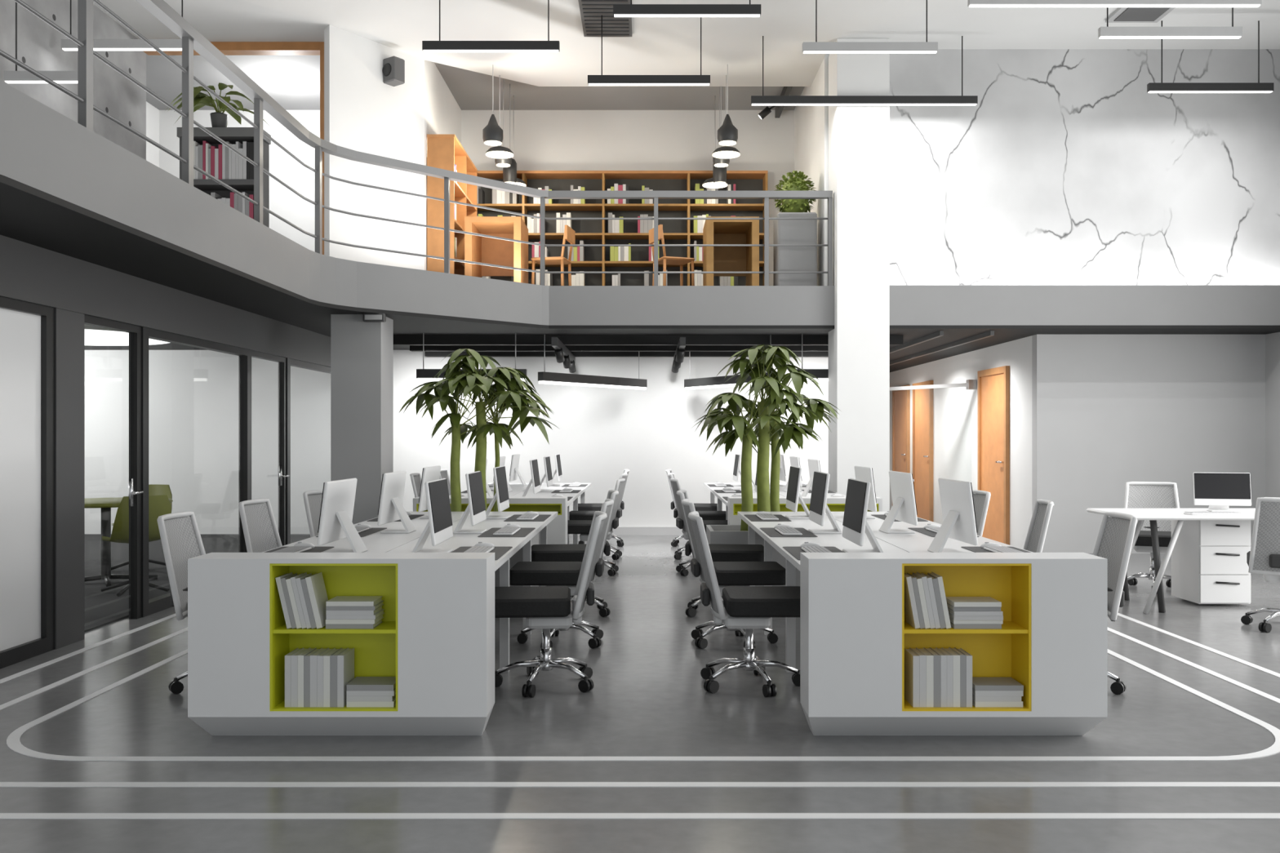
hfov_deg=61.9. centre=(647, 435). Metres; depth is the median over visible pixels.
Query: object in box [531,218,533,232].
book
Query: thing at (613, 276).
book
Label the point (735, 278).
book
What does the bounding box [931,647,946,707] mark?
book
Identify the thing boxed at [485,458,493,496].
desktop computer
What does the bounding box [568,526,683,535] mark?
baseboard
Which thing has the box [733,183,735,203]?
book
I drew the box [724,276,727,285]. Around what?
book
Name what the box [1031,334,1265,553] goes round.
wall
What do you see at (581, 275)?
book
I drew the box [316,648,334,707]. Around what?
book
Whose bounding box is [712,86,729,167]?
pendant lamp
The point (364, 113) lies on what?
wall
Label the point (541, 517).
desk pad
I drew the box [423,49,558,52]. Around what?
diffuser
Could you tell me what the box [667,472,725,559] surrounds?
office chair
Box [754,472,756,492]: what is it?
desktop computer
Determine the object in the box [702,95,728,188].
pendant lamp
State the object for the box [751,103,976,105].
diffuser
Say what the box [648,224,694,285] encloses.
wooden chair
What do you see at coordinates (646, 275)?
book
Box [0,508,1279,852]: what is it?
floor
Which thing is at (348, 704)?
book
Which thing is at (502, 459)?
desktop computer
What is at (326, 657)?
book
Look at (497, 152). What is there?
pendant lamp
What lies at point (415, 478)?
office chair
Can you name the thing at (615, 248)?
book
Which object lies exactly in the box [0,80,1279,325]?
balcony edge
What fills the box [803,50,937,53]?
diffuser
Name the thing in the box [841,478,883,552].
desktop computer
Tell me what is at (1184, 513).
keyboard
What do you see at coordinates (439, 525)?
desktop computer
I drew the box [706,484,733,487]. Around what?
desk pad
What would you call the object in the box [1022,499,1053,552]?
office chair
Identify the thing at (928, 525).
mouse
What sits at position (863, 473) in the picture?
desktop computer
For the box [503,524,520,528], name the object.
mouse
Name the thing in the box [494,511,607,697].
office chair
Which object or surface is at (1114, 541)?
office chair
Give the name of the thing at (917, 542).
desk
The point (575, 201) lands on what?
book
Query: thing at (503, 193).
book
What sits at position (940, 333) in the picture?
track light
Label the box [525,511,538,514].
mouse
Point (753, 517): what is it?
desk pad
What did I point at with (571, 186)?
book
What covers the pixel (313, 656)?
book
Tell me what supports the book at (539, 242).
on the bookcase at (597, 259)
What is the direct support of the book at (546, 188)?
on the bookcase at (597, 259)
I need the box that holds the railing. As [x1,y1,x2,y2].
[0,0,832,285]
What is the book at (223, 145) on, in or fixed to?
on the bookcase at (232, 135)
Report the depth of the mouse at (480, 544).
5.57 m
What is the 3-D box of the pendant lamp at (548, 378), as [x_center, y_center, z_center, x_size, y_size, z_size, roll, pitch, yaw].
[-0.620,-0.858,12.775,0.080,0.555,2.017,0,0,35]
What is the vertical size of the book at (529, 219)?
0.228 m
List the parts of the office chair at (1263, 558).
seat, frame, backrest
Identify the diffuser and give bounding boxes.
[4,80,77,83]
[62,48,182,50]
[417,377,524,381]
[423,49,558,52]
[538,380,646,389]
[588,83,709,85]
[613,13,759,17]
[684,382,751,389]
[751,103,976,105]
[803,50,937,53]
[806,377,828,381]
[968,4,1260,7]
[1099,35,1240,38]
[1147,90,1272,93]
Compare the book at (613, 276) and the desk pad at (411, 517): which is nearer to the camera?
the desk pad at (411, 517)
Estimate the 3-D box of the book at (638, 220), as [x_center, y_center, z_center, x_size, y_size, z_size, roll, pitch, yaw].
[-0.114,-2.741,14.005,0.029,0.224,0.209,0,0,0]
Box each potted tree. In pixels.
[399,348,556,586]
[693,344,839,605]
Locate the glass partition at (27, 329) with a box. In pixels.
[0,296,54,669]
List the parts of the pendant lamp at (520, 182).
lamp shade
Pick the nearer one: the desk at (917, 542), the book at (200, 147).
the desk at (917, 542)
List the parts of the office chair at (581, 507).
seat, backrest, frame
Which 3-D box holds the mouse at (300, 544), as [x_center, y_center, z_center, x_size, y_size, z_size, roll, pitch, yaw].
[-1.800,0.576,5.590,0.109,0.031,0.060,0,0,0]
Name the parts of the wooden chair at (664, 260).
post, leg, backrest, post, leg, seat, leg, leg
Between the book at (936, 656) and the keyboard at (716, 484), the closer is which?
the book at (936, 656)
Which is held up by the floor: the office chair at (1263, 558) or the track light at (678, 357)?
the office chair at (1263, 558)
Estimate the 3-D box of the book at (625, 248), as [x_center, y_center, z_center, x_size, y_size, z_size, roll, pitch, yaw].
[-0.279,-2.368,13.990,0.057,0.208,0.180,0,0,0]
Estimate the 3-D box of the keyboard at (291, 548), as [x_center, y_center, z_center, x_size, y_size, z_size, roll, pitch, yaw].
[-1.800,0.584,5.340,0.120,0.016,0.400,0,0,0]
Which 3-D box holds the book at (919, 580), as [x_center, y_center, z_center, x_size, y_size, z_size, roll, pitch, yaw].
[1.190,0.726,4.680,0.060,0.218,0.160,0,0,0]
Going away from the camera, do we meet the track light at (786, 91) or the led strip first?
the led strip
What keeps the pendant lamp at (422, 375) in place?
hanging from the ceiling at (29, 215)
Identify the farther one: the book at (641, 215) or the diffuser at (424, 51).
the book at (641, 215)
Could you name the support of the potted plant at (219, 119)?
on the bookcase at (232, 135)
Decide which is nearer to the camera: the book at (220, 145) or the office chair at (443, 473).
the book at (220, 145)
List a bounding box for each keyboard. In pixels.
[271,546,311,552]
[355,527,369,533]
[463,546,493,552]
[493,527,520,535]
[516,513,538,519]
[559,488,573,492]
[568,483,581,486]
[714,483,726,486]
[722,488,736,492]
[756,513,778,519]
[774,527,802,535]
[800,546,831,552]
[925,527,940,533]
[983,546,1024,552]
[1183,511,1242,515]
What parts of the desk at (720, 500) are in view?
leg, leg, leg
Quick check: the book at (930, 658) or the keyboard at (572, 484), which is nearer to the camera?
the book at (930, 658)
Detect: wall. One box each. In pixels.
[0,0,146,159]
[84,110,828,533]
[146,101,159,167]
[324,24,461,270]
[794,53,829,285]
[889,48,1279,284]
[889,335,1031,549]
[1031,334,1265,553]
[1265,332,1279,497]
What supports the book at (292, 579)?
on the base cabinet at (436, 633)
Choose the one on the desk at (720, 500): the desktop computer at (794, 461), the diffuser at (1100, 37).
the desktop computer at (794, 461)
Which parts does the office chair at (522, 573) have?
seat, backrest, frame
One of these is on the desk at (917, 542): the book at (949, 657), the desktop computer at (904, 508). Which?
the desktop computer at (904, 508)
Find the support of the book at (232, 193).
on the bookcase at (232, 135)
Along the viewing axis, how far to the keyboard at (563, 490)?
11.14 m
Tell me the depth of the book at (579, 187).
13.90 m
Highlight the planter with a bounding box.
[773,212,817,285]
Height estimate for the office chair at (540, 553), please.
0.916 m
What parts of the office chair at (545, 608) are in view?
seat, frame, backrest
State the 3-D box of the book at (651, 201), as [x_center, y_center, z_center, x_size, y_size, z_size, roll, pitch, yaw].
[0.044,-3.105,14.004,0.046,0.192,0.207,0,0,0]
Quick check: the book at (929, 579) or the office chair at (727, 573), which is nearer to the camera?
the book at (929, 579)
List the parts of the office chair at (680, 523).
backrest, frame, seat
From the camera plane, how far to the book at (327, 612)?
4.61 m
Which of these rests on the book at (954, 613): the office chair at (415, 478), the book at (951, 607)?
the book at (951, 607)
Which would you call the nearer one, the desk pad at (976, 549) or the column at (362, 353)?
the desk pad at (976, 549)
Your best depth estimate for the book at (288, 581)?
4.60 m
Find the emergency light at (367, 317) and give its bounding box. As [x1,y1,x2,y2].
[363,313,386,322]
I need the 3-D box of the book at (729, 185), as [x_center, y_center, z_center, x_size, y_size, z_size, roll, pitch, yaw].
[1.068,-3.139,14.007,0.035,0.261,0.214,0,0,0]
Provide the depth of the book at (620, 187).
13.90 m
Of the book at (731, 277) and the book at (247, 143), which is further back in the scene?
the book at (731, 277)
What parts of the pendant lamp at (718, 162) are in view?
lamp shade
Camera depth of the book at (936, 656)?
4.60 m
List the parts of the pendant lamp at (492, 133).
lamp shade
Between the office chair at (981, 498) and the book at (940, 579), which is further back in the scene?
the office chair at (981, 498)
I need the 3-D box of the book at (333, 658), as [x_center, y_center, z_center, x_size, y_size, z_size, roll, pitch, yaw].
[-1.354,1.062,4.685,0.030,0.223,0.170,0,0,0]
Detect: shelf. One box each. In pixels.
[272,621,395,633]
[904,621,1028,633]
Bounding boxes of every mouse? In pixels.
[293,542,315,548]
[355,524,371,528]
[474,542,494,547]
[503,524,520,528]
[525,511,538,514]
[552,493,563,496]
[755,511,769,515]
[774,524,791,528]
[800,542,820,547]
[831,493,841,496]
[924,524,940,528]
[980,542,1001,548]
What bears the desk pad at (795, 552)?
on the desk at (917, 542)
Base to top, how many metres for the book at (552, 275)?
0.237 m
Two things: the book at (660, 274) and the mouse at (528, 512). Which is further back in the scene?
the book at (660, 274)
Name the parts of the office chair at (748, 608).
backrest, frame, seat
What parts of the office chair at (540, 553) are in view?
seat, backrest, frame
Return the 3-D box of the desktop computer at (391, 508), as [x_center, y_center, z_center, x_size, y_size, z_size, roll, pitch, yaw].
[-1.530,0.410,6.549,0.180,0.369,0.470,0,0,2]
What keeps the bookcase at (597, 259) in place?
on the balcony edge
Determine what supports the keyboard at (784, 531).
on the desk pad at (771, 532)
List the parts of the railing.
post, post, post, post, post, handrail, post, post, post, post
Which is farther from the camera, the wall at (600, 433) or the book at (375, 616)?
the wall at (600, 433)
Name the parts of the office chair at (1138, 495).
backrest, frame, seat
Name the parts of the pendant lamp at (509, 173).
lamp shade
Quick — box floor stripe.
[0,613,1279,818]
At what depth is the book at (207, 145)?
11.65 m
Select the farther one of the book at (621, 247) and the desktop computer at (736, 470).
the book at (621, 247)
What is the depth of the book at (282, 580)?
4.60 m
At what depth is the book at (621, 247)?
13.90 m
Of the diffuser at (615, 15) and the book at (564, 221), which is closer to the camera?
the diffuser at (615, 15)
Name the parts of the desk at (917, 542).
leg, leg, leg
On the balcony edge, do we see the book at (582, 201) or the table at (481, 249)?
the table at (481, 249)
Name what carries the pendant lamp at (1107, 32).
hanging from the ceiling at (656, 46)
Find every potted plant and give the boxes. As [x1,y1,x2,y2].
[164,82,267,127]
[773,170,817,285]
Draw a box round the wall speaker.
[382,55,404,86]
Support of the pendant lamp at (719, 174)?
hanging from the ceiling at (293, 82)
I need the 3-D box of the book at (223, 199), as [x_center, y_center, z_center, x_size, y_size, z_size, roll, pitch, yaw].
[-4.631,-2.397,11.760,0.043,0.393,0.220,0,0,0]
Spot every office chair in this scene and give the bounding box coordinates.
[156,511,205,694]
[238,498,282,552]
[302,489,322,537]
[409,473,421,497]
[439,469,450,495]
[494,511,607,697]
[509,498,613,648]
[531,489,618,617]
[567,477,625,576]
[568,473,627,559]
[577,469,629,546]
[665,469,717,546]
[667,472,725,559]
[670,477,727,576]
[676,489,764,617]
[680,498,785,648]
[688,511,799,697]
[972,489,991,536]
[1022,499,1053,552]
[1092,511,1137,694]
[1123,481,1179,587]
[1240,497,1279,632]
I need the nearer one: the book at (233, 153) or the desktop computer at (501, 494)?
the desktop computer at (501, 494)
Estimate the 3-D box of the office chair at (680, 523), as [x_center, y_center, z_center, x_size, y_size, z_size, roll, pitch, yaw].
[0.542,0.872,10.250,0.655,0.916,0.572,0,0,-6]
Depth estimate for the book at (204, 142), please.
11.65 m
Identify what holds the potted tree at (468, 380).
on the floor
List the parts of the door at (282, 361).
handle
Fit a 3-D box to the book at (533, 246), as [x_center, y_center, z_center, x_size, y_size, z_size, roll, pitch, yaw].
[-1.492,-2.388,13.996,0.031,0.250,0.193,0,0,0]
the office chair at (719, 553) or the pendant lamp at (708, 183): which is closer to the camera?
the office chair at (719, 553)
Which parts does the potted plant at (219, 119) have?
pot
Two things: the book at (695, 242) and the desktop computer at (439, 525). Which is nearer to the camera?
the desktop computer at (439, 525)
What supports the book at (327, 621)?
on the book at (327, 626)
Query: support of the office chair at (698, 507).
on the floor
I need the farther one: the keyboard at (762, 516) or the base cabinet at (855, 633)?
the keyboard at (762, 516)
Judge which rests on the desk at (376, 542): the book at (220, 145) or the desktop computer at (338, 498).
the desktop computer at (338, 498)
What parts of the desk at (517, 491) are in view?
leg, leg, leg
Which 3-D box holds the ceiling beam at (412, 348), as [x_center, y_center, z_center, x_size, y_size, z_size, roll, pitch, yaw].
[0.000,-1.082,13.070,5.800,0.104,0.140,0,0,0]
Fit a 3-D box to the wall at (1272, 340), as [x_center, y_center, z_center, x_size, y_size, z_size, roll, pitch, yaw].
[7.025,-1.420,4.325,0.150,5.500,15.650,0,0,0]
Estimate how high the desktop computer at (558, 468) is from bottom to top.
0.369 m
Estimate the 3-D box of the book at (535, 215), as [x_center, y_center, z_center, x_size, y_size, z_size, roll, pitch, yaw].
[-1.464,-2.755,13.997,0.040,0.253,0.193,0,0,0]
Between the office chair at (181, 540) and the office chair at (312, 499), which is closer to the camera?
the office chair at (181, 540)
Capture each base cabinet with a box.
[187,552,494,735]
[413,496,567,586]
[727,496,882,524]
[800,552,1107,735]
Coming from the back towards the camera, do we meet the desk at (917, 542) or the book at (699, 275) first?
the book at (699, 275)
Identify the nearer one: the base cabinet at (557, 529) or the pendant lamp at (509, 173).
the base cabinet at (557, 529)
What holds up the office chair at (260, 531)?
on the floor
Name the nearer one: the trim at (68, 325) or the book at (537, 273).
the trim at (68, 325)
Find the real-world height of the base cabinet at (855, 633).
0.800 m
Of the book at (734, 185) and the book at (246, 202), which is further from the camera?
the book at (734, 185)
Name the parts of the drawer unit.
drawer, drawer, drawer, handle, handle, handle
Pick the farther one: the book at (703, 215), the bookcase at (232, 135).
the book at (703, 215)
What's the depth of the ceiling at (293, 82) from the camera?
13.42 m
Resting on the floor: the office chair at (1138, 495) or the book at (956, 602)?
the office chair at (1138, 495)
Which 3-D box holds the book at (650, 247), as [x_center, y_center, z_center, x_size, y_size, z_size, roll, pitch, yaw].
[0.031,-2.393,13.995,0.030,0.259,0.190,0,0,0]
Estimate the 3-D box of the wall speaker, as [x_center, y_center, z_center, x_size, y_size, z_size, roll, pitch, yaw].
[-2.729,-3.890,11.407,0.220,0.260,0.172,0,0,36]
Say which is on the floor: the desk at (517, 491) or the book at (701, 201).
the desk at (517, 491)
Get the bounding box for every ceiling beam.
[393,335,903,345]
[409,345,828,351]
[425,351,828,356]
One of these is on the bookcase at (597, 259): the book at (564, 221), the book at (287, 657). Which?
the book at (564, 221)
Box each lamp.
[3,1,77,83]
[61,0,182,50]
[84,324,169,346]
[416,332,526,381]
[422,0,559,52]
[482,64,502,145]
[485,75,514,158]
[494,78,511,167]
[502,84,516,184]
[502,95,526,186]
[537,334,647,389]
[587,14,710,85]
[613,0,760,17]
[684,334,771,389]
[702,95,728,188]
[711,75,740,158]
[712,86,726,184]
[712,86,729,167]
[717,64,737,145]
[751,35,977,105]
[796,332,828,381]
[802,0,937,53]
[889,379,976,391]
[967,0,1262,7]
[1097,7,1242,38]
[1146,20,1274,93]
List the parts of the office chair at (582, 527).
seat, backrest, frame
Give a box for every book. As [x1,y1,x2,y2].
[193,141,200,178]
[195,146,198,178]
[198,145,202,178]
[202,140,213,178]
[205,142,211,178]
[208,148,210,178]
[210,146,217,177]
[210,192,222,198]
[214,148,218,178]
[218,144,222,178]
[221,197,226,203]
[222,143,225,178]
[225,141,231,178]
[225,198,230,206]
[228,143,231,178]
[230,191,235,208]
[231,144,235,178]
[234,193,237,209]
[235,141,242,178]
[237,192,242,213]
[238,148,242,178]
[242,141,246,178]
[242,191,248,213]
[244,199,248,216]
[246,142,249,178]
[248,194,253,218]
[249,142,253,178]
[275,572,292,628]
[280,573,297,628]
[284,648,301,707]
[285,574,302,628]
[290,572,306,628]
[290,648,307,707]
[295,573,311,628]
[297,648,315,707]
[300,575,316,628]
[303,648,319,707]
[305,572,328,628]
[310,648,328,707]
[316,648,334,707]
[323,648,338,707]
[325,595,382,606]
[325,600,383,610]
[325,606,382,615]
[325,613,383,624]
[325,619,382,628]
[326,608,384,619]
[329,648,346,707]
[337,648,354,707]
[346,676,395,690]
[346,688,395,696]
[346,694,395,702]
[346,697,395,707]
[478,188,484,203]
[492,188,497,203]
[497,190,501,203]
[501,191,505,203]
[505,191,509,203]
[509,192,512,203]
[512,192,518,203]
[527,216,532,232]
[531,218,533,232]
[532,244,534,257]
[533,197,537,203]
[533,213,537,232]
[534,242,538,257]
[534,269,536,284]
[536,269,539,284]
[537,213,540,232]
[538,241,540,257]
[544,186,549,203]
[545,246,547,257]
[545,270,548,285]
[547,273,550,285]
[550,271,554,285]
[556,213,560,232]
[560,217,562,232]
[562,214,566,232]
[566,212,571,227]
[570,185,573,203]
[571,246,573,261]
[571,275,576,285]
[573,189,577,203]
[573,246,577,261]
[576,273,579,285]
[577,186,580,203]
[577,246,579,261]
[579,240,584,261]
[579,271,584,285]
[580,186,585,203]
[608,212,612,232]
[609,246,613,261]
[610,186,614,203]
[612,214,614,232]
[612,275,615,285]
[613,246,617,261]
[614,183,617,203]
[614,219,619,232]
[615,275,617,285]
[617,185,622,203]
[617,246,620,261]
[617,273,620,285]
[619,217,623,232]
[620,246,623,261]
[622,184,626,203]
[623,246,628,261]
[626,185,628,203]
[628,243,631,261]
[637,216,639,232]
[640,214,643,232]
[641,185,644,203]
[643,214,648,232]
[644,187,648,203]
[644,271,648,285]
[648,189,653,203]
[648,216,652,232]
[648,246,651,261]
[648,273,653,285]
[659,273,662,285]
[693,215,697,232]
[693,240,696,261]
[693,270,697,285]
[694,183,699,203]
[696,246,698,261]
[697,215,702,232]
[697,270,701,285]
[698,246,702,261]
[699,188,703,203]
[702,214,706,232]
[706,187,711,203]
[719,276,724,285]
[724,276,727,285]
[727,184,730,203]
[727,276,730,285]
[730,184,733,203]
[730,276,733,285]
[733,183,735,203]
[733,276,737,285]
[904,573,919,628]
[904,648,919,707]
[906,573,924,628]
[909,647,926,707]
[911,573,930,628]
[912,572,935,628]
[918,648,933,707]
[921,573,940,628]
[923,647,940,707]
[926,573,946,628]
[928,572,951,628]
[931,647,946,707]
[936,647,952,707]
[942,647,959,707]
[946,596,1001,607]
[946,603,1000,611]
[947,608,1003,615]
[948,613,1003,620]
[949,617,1003,624]
[949,647,966,707]
[950,622,1001,628]
[957,648,972,707]
[972,677,1023,690]
[972,688,1022,696]
[972,694,1021,702]
[972,699,1022,707]
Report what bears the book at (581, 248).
on the bookcase at (597, 259)
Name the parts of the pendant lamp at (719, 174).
lamp shade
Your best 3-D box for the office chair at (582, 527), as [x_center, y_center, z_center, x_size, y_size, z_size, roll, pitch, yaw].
[-0.542,0.872,10.250,0.655,0.916,0.572,0,0,3]
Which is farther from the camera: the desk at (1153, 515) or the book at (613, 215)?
the book at (613, 215)
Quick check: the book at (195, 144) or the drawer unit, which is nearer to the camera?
the drawer unit
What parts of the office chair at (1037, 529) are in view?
backrest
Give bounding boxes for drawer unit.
[1171,520,1250,604]
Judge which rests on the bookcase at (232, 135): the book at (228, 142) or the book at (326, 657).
the book at (228, 142)
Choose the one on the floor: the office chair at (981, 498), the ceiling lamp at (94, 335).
the office chair at (981, 498)
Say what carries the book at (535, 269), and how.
on the bookcase at (597, 259)
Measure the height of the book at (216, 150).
0.340 m
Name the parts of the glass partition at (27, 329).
glass pane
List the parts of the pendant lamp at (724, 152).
lamp shade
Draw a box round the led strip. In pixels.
[889,284,1279,285]
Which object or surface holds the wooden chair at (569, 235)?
on the balcony edge
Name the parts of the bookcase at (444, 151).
shelf, shelf, shelf, shelf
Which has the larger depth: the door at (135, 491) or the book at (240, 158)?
the book at (240, 158)
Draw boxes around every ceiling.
[0,174,1279,372]
[93,0,1279,86]
[146,53,804,110]
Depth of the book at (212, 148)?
11.65 m
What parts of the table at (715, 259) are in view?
panel, panel, panel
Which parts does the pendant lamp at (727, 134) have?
lamp shade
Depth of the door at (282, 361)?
10.83 m
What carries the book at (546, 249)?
on the bookcase at (597, 259)
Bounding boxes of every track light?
[551,337,576,373]
[671,337,685,373]
[758,86,792,119]
[889,330,943,353]
[889,330,994,365]
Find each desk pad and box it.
[264,546,333,552]
[315,528,386,537]
[366,514,423,521]
[451,546,512,559]
[477,528,535,537]
[503,514,551,521]
[551,489,581,493]
[561,484,587,487]
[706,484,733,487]
[713,489,741,493]
[744,514,791,521]
[760,528,817,537]
[782,546,844,559]
[801,489,835,493]
[871,514,928,521]
[908,528,979,537]
[960,546,1031,552]
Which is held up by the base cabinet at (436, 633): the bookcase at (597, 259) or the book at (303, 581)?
the book at (303, 581)
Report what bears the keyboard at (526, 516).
on the desk pad at (541, 517)
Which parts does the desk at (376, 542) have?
leg, leg, leg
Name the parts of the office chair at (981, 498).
backrest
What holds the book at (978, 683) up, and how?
on the book at (976, 693)
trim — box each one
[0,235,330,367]
[0,626,1279,786]
[6,648,1279,760]
[54,307,84,649]
[142,41,324,254]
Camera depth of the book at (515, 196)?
13.90 m
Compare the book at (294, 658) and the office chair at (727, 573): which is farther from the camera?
the office chair at (727, 573)
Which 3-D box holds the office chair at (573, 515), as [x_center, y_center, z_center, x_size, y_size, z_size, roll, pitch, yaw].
[-0.542,0.872,11.550,0.655,0.916,0.572,0,0,4]
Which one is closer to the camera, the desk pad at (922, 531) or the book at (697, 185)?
the desk pad at (922, 531)
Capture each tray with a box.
[294,546,311,552]
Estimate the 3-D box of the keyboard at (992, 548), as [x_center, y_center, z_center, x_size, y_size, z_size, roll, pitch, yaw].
[1.800,0.584,5.340,0.120,0.016,0.400,0,0,0]
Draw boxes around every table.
[84,497,173,586]
[464,216,528,283]
[702,216,759,285]
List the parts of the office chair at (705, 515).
frame, backrest, seat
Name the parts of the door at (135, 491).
handle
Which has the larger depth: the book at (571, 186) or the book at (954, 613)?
the book at (571, 186)
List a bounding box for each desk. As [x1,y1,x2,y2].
[262,511,557,672]
[448,483,591,544]
[703,483,846,519]
[737,511,1032,672]
[1086,508,1255,613]
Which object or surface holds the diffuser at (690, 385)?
attached to the pendant lamp at (717, 381)
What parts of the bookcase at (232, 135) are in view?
shelf, panel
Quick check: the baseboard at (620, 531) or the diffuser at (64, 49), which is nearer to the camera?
the diffuser at (64, 49)
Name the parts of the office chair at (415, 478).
backrest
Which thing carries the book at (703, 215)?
on the bookcase at (597, 259)
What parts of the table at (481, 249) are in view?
panel, panel, panel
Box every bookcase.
[177,127,271,227]
[426,133,478,275]
[477,170,768,285]
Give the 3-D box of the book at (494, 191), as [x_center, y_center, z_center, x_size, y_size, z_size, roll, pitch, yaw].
[-1.996,-3.138,13.992,0.058,0.259,0.183,0,0,0]
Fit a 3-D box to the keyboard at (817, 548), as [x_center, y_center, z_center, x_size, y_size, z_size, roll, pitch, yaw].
[0.855,0.584,5.340,0.120,0.016,0.400,0,0,0]
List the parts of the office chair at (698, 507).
frame, backrest, seat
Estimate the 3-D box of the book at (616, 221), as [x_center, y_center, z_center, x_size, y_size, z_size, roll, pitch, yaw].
[-0.399,-2.731,13.986,0.059,0.205,0.173,0,0,0]
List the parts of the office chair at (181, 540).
frame, backrest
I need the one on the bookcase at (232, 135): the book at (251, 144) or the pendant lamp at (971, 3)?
the book at (251, 144)
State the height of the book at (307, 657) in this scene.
0.221 m
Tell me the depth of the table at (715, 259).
12.31 m
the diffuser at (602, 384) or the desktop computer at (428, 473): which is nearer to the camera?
the desktop computer at (428, 473)
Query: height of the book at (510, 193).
0.272 m
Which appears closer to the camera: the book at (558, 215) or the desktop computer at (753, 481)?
the desktop computer at (753, 481)
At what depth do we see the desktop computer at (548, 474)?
11.16 m
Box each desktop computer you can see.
[317,478,368,552]
[377,471,416,533]
[411,478,453,552]
[417,465,440,519]
[453,471,487,533]
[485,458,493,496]
[485,466,510,519]
[493,456,512,492]
[509,453,526,485]
[522,458,540,496]
[539,456,553,492]
[550,453,563,486]
[732,453,741,486]
[751,477,755,492]
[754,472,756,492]
[768,454,786,485]
[782,456,802,492]
[784,466,809,519]
[800,458,820,496]
[808,471,842,533]
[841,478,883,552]
[854,465,876,519]
[879,471,918,533]
[927,478,977,552]
[1193,472,1251,511]
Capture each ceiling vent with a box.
[577,0,631,36]
[1105,7,1175,22]
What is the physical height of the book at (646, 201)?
0.220 m
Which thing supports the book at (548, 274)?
on the bookcase at (597, 259)
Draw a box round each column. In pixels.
[330,314,393,524]
[828,38,889,511]
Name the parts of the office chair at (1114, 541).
backrest, frame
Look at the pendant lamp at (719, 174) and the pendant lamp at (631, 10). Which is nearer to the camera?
the pendant lamp at (631, 10)
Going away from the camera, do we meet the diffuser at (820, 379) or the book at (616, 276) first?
the diffuser at (820, 379)
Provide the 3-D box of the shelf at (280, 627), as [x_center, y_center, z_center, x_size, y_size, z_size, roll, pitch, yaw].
[-1.345,0.844,4.688,0.530,0.016,0.212,0,0,0]
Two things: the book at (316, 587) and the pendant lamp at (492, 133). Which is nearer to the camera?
the book at (316, 587)
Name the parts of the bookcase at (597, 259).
shelf, shelf, shelf, shelf, shelf, shelf, shelf, shelf, shelf, shelf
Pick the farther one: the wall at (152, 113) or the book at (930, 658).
the wall at (152, 113)
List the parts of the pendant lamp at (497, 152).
lamp shade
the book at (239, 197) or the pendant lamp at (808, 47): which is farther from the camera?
the book at (239, 197)
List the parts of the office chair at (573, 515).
seat, backrest, frame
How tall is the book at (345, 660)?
0.223 m
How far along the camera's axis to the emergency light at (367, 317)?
9.92 m
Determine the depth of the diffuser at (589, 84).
10.49 m
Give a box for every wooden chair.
[531,225,575,285]
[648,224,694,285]
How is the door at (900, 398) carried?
in the wall at (954, 409)
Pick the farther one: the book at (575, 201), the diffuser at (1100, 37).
the book at (575, 201)
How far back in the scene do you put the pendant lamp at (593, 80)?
10.47 m
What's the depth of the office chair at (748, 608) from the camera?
5.53 m
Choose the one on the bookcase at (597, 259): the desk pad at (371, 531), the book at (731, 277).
the book at (731, 277)
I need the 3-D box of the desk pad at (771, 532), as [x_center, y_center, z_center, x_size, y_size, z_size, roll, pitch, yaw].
[0.855,0.593,6.520,0.280,0.003,0.600,0,0,0]
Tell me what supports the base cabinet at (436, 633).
on the floor
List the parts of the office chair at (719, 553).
backrest, frame, seat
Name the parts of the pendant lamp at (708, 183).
lamp shade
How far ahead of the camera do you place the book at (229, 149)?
11.65 m
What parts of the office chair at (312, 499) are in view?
backrest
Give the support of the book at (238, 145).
on the bookcase at (232, 135)
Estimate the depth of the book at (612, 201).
13.90 m
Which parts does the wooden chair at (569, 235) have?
leg, seat, leg, post, leg, backrest, post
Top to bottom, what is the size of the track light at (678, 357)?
0.233 m
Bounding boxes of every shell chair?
[100,494,171,596]
[111,484,172,570]
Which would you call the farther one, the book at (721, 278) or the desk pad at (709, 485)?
the book at (721, 278)
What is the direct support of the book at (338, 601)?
on the book at (379, 605)
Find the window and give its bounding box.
[286,357,330,544]
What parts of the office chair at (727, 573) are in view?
frame, backrest, seat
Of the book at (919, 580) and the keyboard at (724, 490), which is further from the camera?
the keyboard at (724, 490)
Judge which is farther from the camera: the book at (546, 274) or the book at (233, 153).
the book at (546, 274)
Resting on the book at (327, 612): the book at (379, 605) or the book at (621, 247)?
the book at (379, 605)
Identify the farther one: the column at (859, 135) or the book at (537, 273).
the book at (537, 273)
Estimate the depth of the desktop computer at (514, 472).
12.51 m
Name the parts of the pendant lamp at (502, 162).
lamp shade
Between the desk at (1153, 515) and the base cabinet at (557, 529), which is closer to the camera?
the desk at (1153, 515)
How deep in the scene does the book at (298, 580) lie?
4.60 m
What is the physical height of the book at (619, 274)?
0.218 m
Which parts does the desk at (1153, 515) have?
leg, leg, leg, leg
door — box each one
[84,314,143,638]
[251,350,289,546]
[892,385,910,505]
[912,380,933,521]
[977,365,1009,545]
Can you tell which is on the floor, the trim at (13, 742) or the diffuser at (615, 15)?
the trim at (13, 742)
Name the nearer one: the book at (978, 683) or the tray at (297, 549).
the book at (978, 683)

